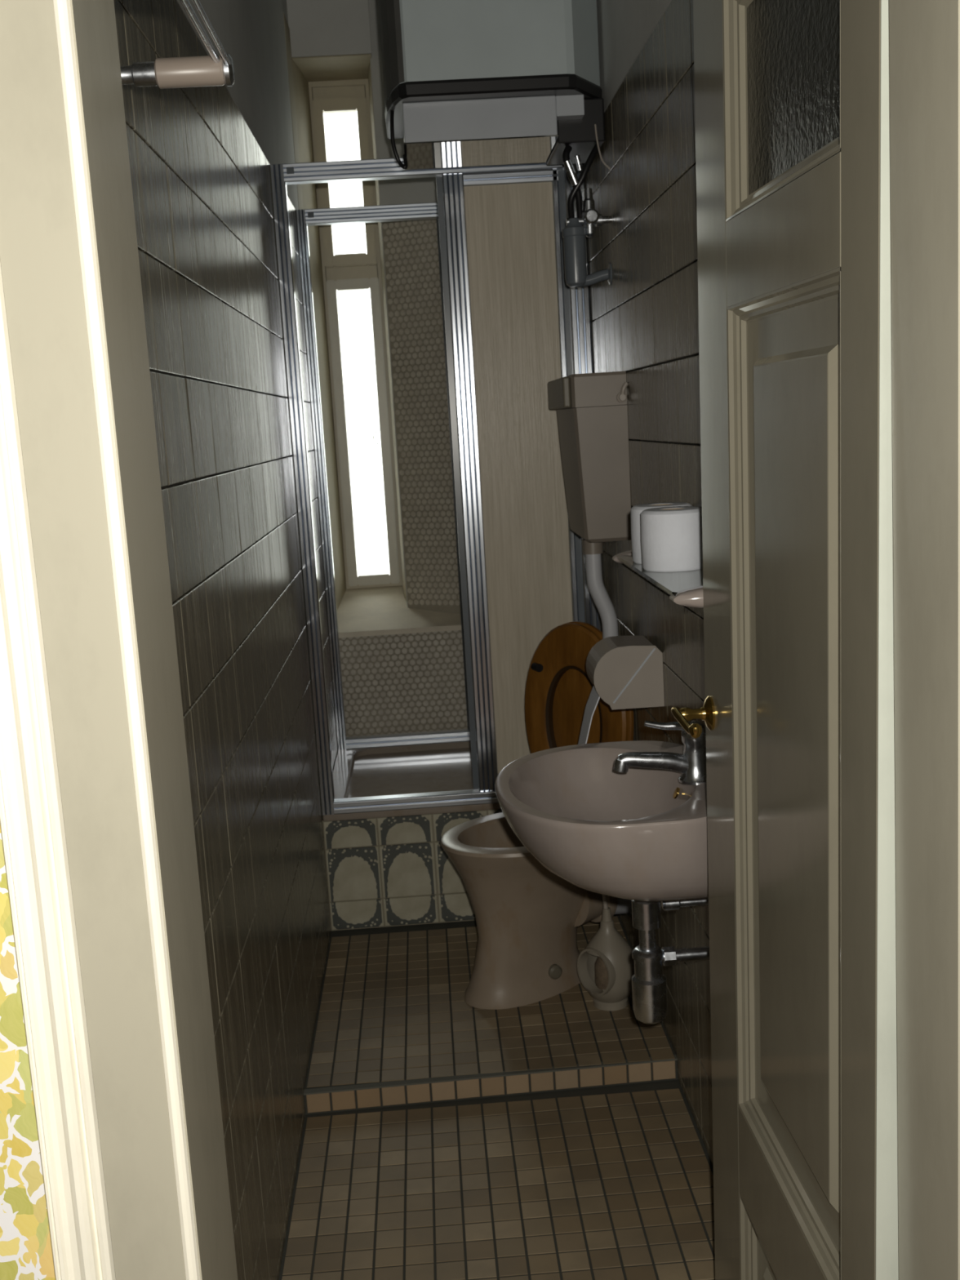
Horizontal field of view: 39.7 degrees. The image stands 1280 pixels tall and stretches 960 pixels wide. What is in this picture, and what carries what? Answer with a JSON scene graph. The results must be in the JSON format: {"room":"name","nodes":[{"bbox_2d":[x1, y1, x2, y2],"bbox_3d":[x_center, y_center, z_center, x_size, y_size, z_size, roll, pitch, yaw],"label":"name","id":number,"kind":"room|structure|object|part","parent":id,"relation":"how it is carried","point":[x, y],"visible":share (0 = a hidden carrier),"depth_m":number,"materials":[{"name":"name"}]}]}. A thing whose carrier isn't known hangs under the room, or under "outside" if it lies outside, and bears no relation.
{"room":"bathroom","nodes":[
{"label":"bathroom","id":0,"kind":"room"},
{"bbox_2d":[0,824,55,1279],"bbox_3d":[0.021,-0.232,1.090,5.200,3.100,0.186,-4,9,-2],"label":"wall","id":1,"kind":"structure","parent":0,"point":[25,1242],"depth_m":1.08,"materials":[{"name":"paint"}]},
{"bbox_2d":[0,0,959,1279],"bbox_3d":[0.073,0.132,1.133,0.900,2.164,0.213,-4,9,-2],"label":"door frame","id":2,"kind":"structure","parent":1,"relation":"attached to","point":[96,820],"depth_m":1.04,"materials":[{"name":"paint"}]},
{"bbox_3d":[-0.307,0.202,1.040,0.114,2.100,0.025,-4,9,-2],"label":"architrave","id":3,"kind":"part","parent":2,"relation":"part of","materials":[{"name":"beige paint"}]},
{"bbox_2d":[671,0,898,1279],"bbox_3d":[0.330,0.111,1.533,0.098,2.015,0.696,-3,9,-3],"label":"door","id":4,"kind":"structure","parent":2,"relation":"attached to","point":[792,97],"depth_m":1.46,"materials":[{"name":"paint"}]},
{"bbox_3d":[0.289,0.109,1.795,0.046,0.023,0.117,-3,9,-3],"label":"lever","id":5,"kind":"part","parent":4,"relation":"part of","materials":[{"name":"gold metal"}]},
{"bbox_3d":[0.314,0.102,1.845,0.014,0.048,0.048,-3,9,-3],"label":"handle","id":6,"kind":"part","parent":4,"relation":"part of","materials":[{"name":"gold metal"}]},
{"bbox_3d":[0.385,0.892,1.639,0.020,0.195,0.425,-3,9,-3],"label":"moulding","id":7,"kind":"part","parent":4,"relation":"part of","materials":[{"name":"paint"}]},
{"bbox_3d":[0.396,0.892,1.640,0.018,0.167,0.397,-3,9,-3],"label":"panel","id":8,"kind":"part","parent":4,"relation":"part of","materials":[{"name":"paint"}]},
{"bbox_3d":[0.318,-0.607,1.393,0.022,0.263,0.425,-3,9,-3],"label":"moulding","id":9,"kind":"part","parent":4,"relation":"part of","materials":[{"name":"paint"}]},
{"bbox_3d":[0.387,0.731,1.613,0.040,0.132,0.425,-3,9,-3],"label":"rail","id":10,"kind":"part","parent":4,"relation":"part of","materials":[{"name":"paint"}]},
{"bbox_3d":[0.335,-0.427,1.423,0.040,0.102,0.425,-3,9,-3],"label":"rail","id":11,"kind":"part","parent":4,"relation":"part of","materials":[{"name":"paint"}]},
{"bbox_3d":[0.351,0.145,1.517,0.020,1.058,0.425,-3,9,-3],"label":"moulding","id":12,"kind":"part","parent":4,"relation":"part of","materials":[{"name":"paint"}]},
{"bbox_3d":[0.331,-0.607,1.394,0.004,0.245,0.405,-3,9,-3],"label":"glass pane","id":13,"kind":"part","parent":4,"relation":"part of","materials":[{"name":"clear glass"}]},
{"bbox_3d":[0.362,0.144,1.517,0.018,1.030,0.397,-3,9,-3],"label":"panel","id":14,"kind":"part","parent":4,"relation":"part of","materials":[{"name":"paint"}]},
{"bbox_2d":[113,0,346,1279],"bbox_3d":[-0.507,-0.406,3.014,0.150,2.880,3.840,-4,9,-2],"label":"wall","id":15,"kind":"structure","parent":0,"point":[200,158],"depth_m":2.30,"materials":[{"name":"tile"}]},
{"bbox_2d":[120,0,235,88],"bbox_3d":[-0.336,-0.593,1.293,0.148,0.040,0.360,-4,9,-2],"label":"towel rail","id":16,"kind":"object","parent":15,"relation":"attached to","point":[214,69],"visible":0.77,"depth_m":1.44,"materials":[{"name":"silver metal"}]},
{"bbox_2d":[308,79,403,588],"bbox_3d":[-0.434,-1.051,4.691,0.218,1.752,0.113,-4,9,-2],"label":"window","id":17,"kind":"structure","parent":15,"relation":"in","point":[355,271],"depth_m":4.65,"materials":[{"name":"paint"}]},
{"bbox_3d":[-0.465,-1.577,4.596,0.182,0.557,0.048,-4,9,-2],"label":"sash","id":18,"kind":"part","parent":17,"relation":"part of","materials":[{"name":"paint"}]},
{"bbox_3d":[-0.414,-0.731,4.736,0.184,1.074,0.048,-4,9,-2],"label":"sash","id":19,"kind":"part","parent":17,"relation":"part of","materials":[{"name":"paint"}]},
{"bbox_2d":[286,0,372,81],"bbox_3d":[-0.501,-2.001,4.459,0.276,0.209,0.480,-4,9,-2],"label":"lintel","id":20,"kind":"object","parent":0,"point":[331,39],"visible":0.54,"depth_m":4.23,"materials":[{"name":"grey paint"}]},
{"bbox_2d":[338,630,467,737],"bbox_3d":[-0.086,0.316,4.768,0.825,0.838,0.650,-4,9,-2],"label":"wall","id":21,"kind":"structure","parent":0,"point":[404,682],"depth_m":4.40,"materials":[{"name":"tile"}]},
{"bbox_2d":[337,572,462,638],"bbox_3d":[-0.156,-0.147,4.689,0.700,0.136,0.652,-4,9,-2],"label":"window sill","id":22,"kind":"structure","parent":21,"relation":"on","point":[372,611],"depth_m":4.50,"materials":[{"name":"beige stone"}]},
{"bbox_2d":[322,808,502,930],"bbox_3d":[-0.025,0.616,3.637,0.785,0.317,0.030,-4,9,-2],"label":"wall","id":23,"kind":"structure","parent":0,"point":[393,871],"depth_m":3.62,"materials":[{"name":"tile"}]},
{"bbox_2d":[322,740,501,821],"bbox_3d":[-0.051,0.437,4.022,0.783,0.122,0.861,-4,9,-2],"label":"shower tray","id":24,"kind":"object","parent":23,"relation":"on","point":[441,766],"visible":0.35,"depth_m":4.01,"materials":[{"name":"ceramic"}]},
{"bbox_2d":[295,201,475,750],"bbox_3d":[-0.118,-0.500,4.184,0.784,1.680,0.042,-4,9,-2],"label":"shower door frame","id":25,"kind":"structure","parent":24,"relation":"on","point":[305,218],"depth_m":4.14,"materials":[{"name":"metal"}]},
{"bbox_3d":[-0.169,-1.306,4.052,0.722,0.044,0.040,-4,9,-2],"label":"rail","id":26,"kind":"part","parent":25,"relation":"part of","materials":[{"name":"metal"}]},
{"bbox_3d":[-0.073,0.311,4.317,0.722,0.034,0.036,-4,9,-2],"label":"rail","id":27,"kind":"part","parent":25,"relation":"part of","materials":[{"name":"metal"}]},
{"bbox_2d":[269,157,602,815],"bbox_3d":[-0.084,-0.383,3.469,0.784,1.678,0.042,-4,9,-2],"label":"shower enclosure","id":28,"kind":"object","parent":24,"relation":"on","point":[517,327],"visible":0.64,"depth_m":3.44,"materials":[{"name":"aluminium"},{"name":"wood laminate"}]},
{"bbox_3d":[-0.044,0.427,3.601,0.700,0.034,0.036,-4,9,-2],"label":"rail","id":29,"kind":"part","parent":28,"relation":"part of","materials":[{"name":"metal"}]},
{"bbox_3d":[-0.140,-1.187,3.336,0.700,0.044,0.040,-4,9,-2],"label":"rail","id":30,"kind":"part","parent":28,"relation":"part of","materials":[{"name":"metal"}]},
{"bbox_3d":[0.077,-1.164,3.353,0.239,0.029,0.018,-4,9,-2],"label":"panel rail","id":31,"kind":"part","parent":28,"relation":"part of","materials":[{"name":"metal"}]},
{"bbox_3d":[0.114,-0.391,3.481,0.226,1.600,0.004,-4,9,-2],"label":"panel","id":32,"kind":"part","parent":28,"relation":"part of","materials":[{"name":"plastic"}]},
{"bbox_2d":[368,0,460,614],"bbox_3d":[-0.042,-1.109,4.537,0.568,2.045,0.653,-4,9,-2],"label":"wall","id":33,"kind":"structure","parent":0,"point":[409,249],"depth_m":4.41,"materials":[{"name":"beige tile"}]},
{"bbox_2d":[303,914,678,1114],"bbox_3d":[0.007,0.866,3.221,0.795,0.054,0.914,-4,9,-2],"label":"floor","id":34,"kind":"structure","parent":0,"point":[395,1025],"depth_m":2.96,"materials":[{"name":"tile"}]},
{"bbox_2d":[440,621,633,1009],"bbox_3d":[0.154,0.403,3.151,0.532,0.865,0.334,-11,12,-38],"label":"toilet","id":35,"kind":"object","parent":34,"relation":"on","point":[528,917],"visible":0.58,"depth_m":3.12,"materials":[{"name":"ceramic"}]},
{"bbox_3d":[0.120,0.640,3.155,0.405,0.400,0.342,-4,9,-2],"label":"bowl","id":36,"kind":"part","parent":35,"relation":"part of","materials":[{"name":"ceramic"}]},
{"bbox_3d":[0.241,0.173,3.197,0.035,0.438,0.332,-12,13,-41],"label":"lid","id":37,"kind":"part","parent":35,"relation":"part of","materials":[{"name":"orange wood"}]},
{"bbox_2d":[574,890,617,926],"bbox_3d":[0.259,0.626,3.225,0.107,0.135,0.128,-10,12,-36],"label":"outlet","id":38,"kind":"object","parent":35,"relation":"attached to","point":[588,905],"depth_m":3.17,"materials":[{"name":"ceramic"}]},
{"bbox_2d":[577,920,634,1010],"bbox_3d":[0.299,0.743,3.072,0.128,0.203,0.124,5,12,41],"label":"toilet brush holder","id":39,"kind":"object","parent":34,"relation":"on","point":[607,944],"visible":0.91,"depth_m":3.04,"materials":[{"name":"plastic"}]},
{"bbox_2d":[595,894,612,989],"bbox_3d":[0.291,0.633,3.053,0.068,0.383,0.068,-4,9,-2],"label":"toilet brush","id":40,"kind":"object","parent":39,"relation":"in","point":[601,971],"visible":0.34,"depth_m":3.05,"materials":[{"name":"beige plastic"}]},
{"bbox_3d":[0.280,0.544,3.038,0.023,0.202,0.012,-4,9,-2],"label":"handle","id":41,"kind":"part","parent":40,"relation":"part of","materials":[{"name":"beige plastic"}]},
{"bbox_2d":[278,1079,715,1279],"bbox_3d":[0.011,0.936,3.246,1.025,0.100,3.700,-4,9,-2],"label":"floor","id":42,"kind":"structure","parent":0,"point":[609,1182],"depth_m":2.45,"materials":[{"name":"tile"}]},
{"bbox_2d":[583,0,713,1166],"bbox_3d":[0.381,-0.462,3.031,0.120,2.880,3.810,-4,9,-2],"label":"wall","id":43,"kind":"structure","parent":0,"point":[645,323],"depth_m":2.56,"materials":[{"name":"tile"}]},
{"bbox_2d":[377,0,605,169],"bbox_3d":[0.013,-1.462,2.963,0.488,0.785,0.416,-4,9,-2],"label":"boiler","id":44,"kind":"object","parent":43,"relation":"attached to","point":[467,82],"visible":0.98,"depth_m":2.82,"materials":[{"name":"metal"}]},
{"bbox_3d":[-0.004,-1.102,3.010,0.334,0.003,0.290,-4,9,-2],"label":"underside plate","id":45,"kind":"part","parent":44,"relation":"part of","materials":[{"name":"silver metal"}]},
{"bbox_3d":[0.008,-1.532,2.951,0.480,0.642,0.410,-4,9,-2],"label":"casing","id":46,"kind":"part","parent":44,"relation":"part of","materials":[{"name":"metal"}]},
{"bbox_2d":[561,144,612,287],"bbox_3d":[0.240,-0.953,2.991,0.111,0.305,0.073,-4,9,-2],"label":"water filter","id":47,"kind":"object","parent":44,"relation":"attached to","point":[574,233],"visible":0.99,"depth_m":2.99,"materials":[{"name":"chrome"},{"name":"grey plastic"},{"name":"black rubber"}]},
{"bbox_3d":[0.249,-0.944,2.963,0.034,0.032,0.014,-4,9,-2],"label":"knob","id":48,"kind":"part","parent":47,"relation":"part of","materials":[{"name":"silver metal"}]},
{"bbox_2d":[547,371,631,542],"bbox_3d":[0.254,-0.426,3.091,0.138,0.370,0.394,-4,9,-2],"label":"toilet cistern","id":49,"kind":"object","parent":43,"relation":"attached to","point":[593,426],"visible":1,"depth_m":2.93,"materials":[{"name":"plastic"}]},
{"bbox_3d":[0.183,-0.572,3.093,0.016,0.067,0.335,-4,9,-2],"label":"flush plate","id":50,"kind":"part","parent":49,"relation":"part of","materials":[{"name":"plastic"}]},
{"bbox_3d":[0.251,-0.575,3.078,0.120,0.072,0.372,-4,9,-2],"label":"lid","id":51,"kind":"part","parent":49,"relation":"part of","materials":[{"name":"plastic"}]},
{"bbox_2d":[582,539,618,639],"bbox_3d":[0.293,0.119,3.140,0.079,0.724,0.113,-4,9,-2],"label":"pipe","id":52,"kind":"object","parent":49,"relation":"attached to","point":[593,551],"visible":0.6,"depth_m":3.05,"materials":[{"name":"grey plastic"}]},
{"bbox_2d":[494,740,708,901],"bbox_3d":[0.215,0.315,2.206,0.372,0.175,0.504,-4,9,-2],"label":"washbasin","id":53,"kind":"object","parent":43,"relation":"attached to","point":[638,833],"visible":0.77,"depth_m":2.05,"materials":[{"name":"beige ceramic"}]},
{"bbox_2d":[613,720,706,785],"bbox_3d":[0.296,0.180,2.158,0.162,0.105,0.056,-4,9,-2],"label":"faucet","id":54,"kind":"object","parent":53,"relation":"on","point":[691,764],"visible":0.88,"depth_m":2.15,"materials":[{"name":"silver metal"}]},
{"bbox_3d":[0.285,0.202,2.161,0.137,0.047,0.032,-4,9,-2],"label":"spout","id":55,"kind":"part","parent":54,"relation":"part of","materials":[{"name":"silver metal"}]},
{"bbox_3d":[0.306,0.140,2.152,0.080,0.024,0.018,-4,9,-2],"label":"lever","id":56,"kind":"part","parent":54,"relation":"part of","materials":[{"name":"silver metal"}]},
{"bbox_2d":[631,900,709,1024],"bbox_3d":[0.331,0.520,2.260,0.163,0.258,0.066,-4,9,-2],"label":"siphon","id":57,"kind":"object","parent":53,"relation":"attached to","point":[649,984],"visible":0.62,"depth_m":2.25,"materials":[{"name":"silver metal"}]},
{"bbox_2d":[631,900,667,1024],"bbox_3d":[0.286,0.542,2.262,0.059,0.220,0.059,-4,9,-2],"label":"trap","id":58,"kind":"object","parent":57,"relation":"on","point":[649,984],"depth_m":2.24,"materials":[{"name":"silver metal"}]},
{"bbox_2d":[594,124,610,169],"bbox_3d":[0.268,-1.075,2.901,0.032,0.096,0.004,-4,9,-2],"label":"cable","id":59,"kind":"object","parent":43,"relation":"attached to","point":[595,126],"visible":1,"depth_m":2.90,"materials":[{"name":"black plastic"}]},
{"bbox_2d":[577,635,664,744],"bbox_3d":[0.285,0.114,2.746,0.167,0.228,0.144,-4,9,-2],"label":"toilet paper holder","id":60,"kind":"object","parent":43,"relation":"attached to","point":[625,672],"visible":0.94,"depth_m":2.67,"materials":[{"name":"beige plastic"}]},
{"bbox_3d":[0.298,0.075,2.672,0.140,0.128,0.006,-4,9,-2],"label":"plate","id":61,"kind":"part","parent":60,"relation":"part of","materials":[{"name":"beige plastic"}]},
{"bbox_2d":[612,550,703,608],"bbox_3d":[0.316,-0.107,2.160,0.118,0.036,0.615,-4,9,-2],"label":"wall shelf","id":62,"kind":"object","parent":43,"relation":"attached to","point":[684,588],"visible":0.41,"depth_m":2.01,"materials":[{"name":"clear glass"}]},
{"bbox_2d":[630,502,692,564],"bbox_3d":[0.313,-0.184,2.281,0.107,0.098,0.107,-4,9,-2],"label":"toilet roll","id":63,"kind":"object","parent":62,"relation":"on","point":[635,511],"visible":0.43,"depth_m":2.26,"materials":[{"name":"paper"}]},
{"bbox_2d":[640,506,702,572],"bbox_3d":[0.316,-0.166,2.168,0.107,0.098,0.107,-4,9,-2],"label":"toilet roll","id":64,"kind":"object","parent":62,"relation":"on","point":[671,537],"visible":0.96,"depth_m":2.12,"materials":[{"name":"paper"}]},
{"bbox_2d":[661,897,708,911],"bbox_3d":[0.358,0.429,2.257,0.099,0.080,0.048,-4,9,-2],"label":"angle valve","id":65,"kind":"object","parent":43,"relation":"attached to","point":[670,905],"visible":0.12,"depth_m":2.25,"materials":[{"name":"silver metal"}]},
{"bbox_3d":[0.324,0.447,2.258,0.030,0.025,0.025,-4,9,-2],"label":"knob","id":66,"kind":"part","parent":65,"relation":"part of","materials":[{"name":"silver metal"}]}
]}

